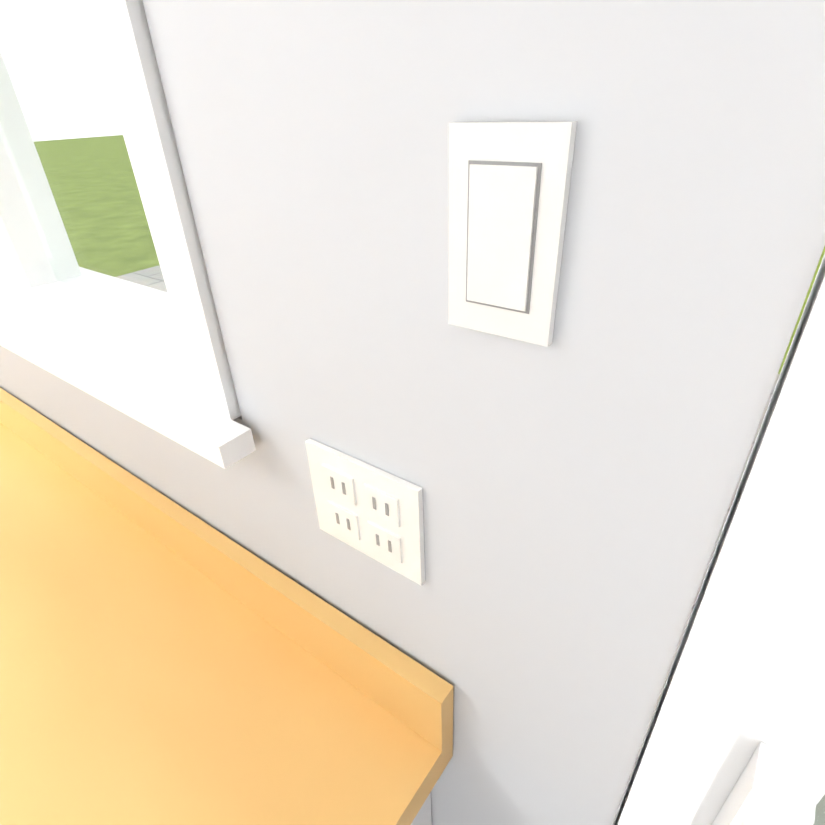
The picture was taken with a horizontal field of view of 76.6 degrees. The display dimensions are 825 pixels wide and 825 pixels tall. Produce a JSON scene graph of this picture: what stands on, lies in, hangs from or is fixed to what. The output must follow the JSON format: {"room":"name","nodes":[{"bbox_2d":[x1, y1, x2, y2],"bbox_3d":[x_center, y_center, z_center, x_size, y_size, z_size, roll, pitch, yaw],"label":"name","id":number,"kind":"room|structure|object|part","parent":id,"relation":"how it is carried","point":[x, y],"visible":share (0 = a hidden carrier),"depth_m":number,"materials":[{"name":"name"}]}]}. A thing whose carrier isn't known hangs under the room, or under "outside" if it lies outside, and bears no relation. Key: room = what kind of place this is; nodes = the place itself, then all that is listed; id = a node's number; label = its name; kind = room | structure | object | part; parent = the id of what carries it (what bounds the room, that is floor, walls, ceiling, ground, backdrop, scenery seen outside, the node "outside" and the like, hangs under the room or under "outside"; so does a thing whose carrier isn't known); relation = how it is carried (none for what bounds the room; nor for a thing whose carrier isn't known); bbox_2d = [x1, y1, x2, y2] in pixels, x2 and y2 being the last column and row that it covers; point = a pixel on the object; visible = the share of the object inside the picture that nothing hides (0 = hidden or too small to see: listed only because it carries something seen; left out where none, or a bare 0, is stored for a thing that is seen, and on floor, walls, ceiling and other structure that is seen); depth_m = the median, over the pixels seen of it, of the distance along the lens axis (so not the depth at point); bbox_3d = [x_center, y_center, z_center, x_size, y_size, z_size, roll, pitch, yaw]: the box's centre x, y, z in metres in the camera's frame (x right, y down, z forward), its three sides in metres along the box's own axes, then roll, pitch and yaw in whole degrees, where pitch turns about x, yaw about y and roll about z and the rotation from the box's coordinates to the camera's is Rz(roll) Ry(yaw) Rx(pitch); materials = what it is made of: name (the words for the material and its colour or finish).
{"room":"kitchen","nodes":[
{"label":"kitchen","id":0,"kind":"room"},
{"bbox_2d":[0,0,824,824],"bbox_3d":[0.934,0.060,-0.333,11.900,3.400,0.120,19,37,31],"label":"wall","id":1,"kind":"structure","parent":0,"point":[576,480],"depth_m":0.30,"materials":[{"name":"grey paint"}]},
{"bbox_2d":[0,0,255,468],"bbox_3d":[-0.549,-0.483,0.568,1.019,0.836,0.145,19,37,31],"label":"kitchen window","id":2,"kind":"structure","parent":1,"relation":"in","point":[154,359],"depth_m":0.55,"materials":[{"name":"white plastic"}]},
{"bbox_3d":[-0.538,-0.501,0.576,0.857,0.712,0.006,19,37,31],"label":"glass","id":3,"kind":"part","parent":2,"relation":"part of","materials":[{"name":"clear glass"}]},
{"bbox_2d":[305,438,424,585],"bbox_3d":[-0.041,0.083,0.438,0.118,0.100,0.008,19,37,31],"label":"outlet","id":4,"kind":"object","parent":1,"relation":"attached to","point":[373,512],"visible":1,"depth_m":0.43,"materials":[{"name":"white plastic"}]},
{"bbox_2d":[448,121,576,346],"bbox_3d":[0.044,-0.085,0.257,0.060,0.100,0.008,19,37,31],"label":"light switch","id":5,"kind":"object","parent":1,"relation":"attached to","point":[501,212],"visible":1,"depth_m":0.25,"materials":[{"name":"white plastic"}]},
{"bbox_2d":[614,254,824,824],"bbox_3d":[0.810,0.504,0.018,1.557,1.987,0.145,19,37,31],"label":"door","id":6,"kind":"structure","parent":1,"relation":"in","point":[735,734],"depth_m":0.28,"materials":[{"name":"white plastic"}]},
{"bbox_2d":[466,160,541,313],"bbox_3d":[0.043,-0.085,0.255,0.037,0.069,0.001,19,37,31],"label":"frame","id":7,"kind":"object","parent":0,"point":[539,165],"depth_m":0.24,"materials":[{"name":"white plastic"}]},
{"bbox_3d":[-1.488,3.231,-2.345,11.900,0.080,8.473,19,37,31],"label":"floor","id":8,"kind":"structure","parent":0,"visible":0},
{"bbox_2d":[0,388,452,824],"bbox_3d":[-1.031,0.486,1.123,2.260,1.000,0.594,19,37,31],"label":"countertop","id":9,"kind":"structure","parent":8,"relation":"on","point":[164,660],"depth_m":0.56,"materials":[{"name":"orange wood"}]},
{"label":"outside","id":10,"kind":"structure","parent":0,"visible":0},
{"bbox_2d":[34,135,824,373],"bbox_3d":[24.454,-7.558,14.074,100.000,0.150,53.927,19,37,31],"label":"lawn","id":11,"kind":"structure","parent":10,"point":[75,146],"depth_m":9.94,"materials":[{"name":"green plant"}]},
{"bbox_2d":[116,265,824,824],"bbox_3d":[2.586,0.985,1.280,15.000,0.140,3.227,19,37,31],"label":"patio","id":12,"kind":"structure","parent":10,"point":[160,285],"depth_m":2.38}
]}

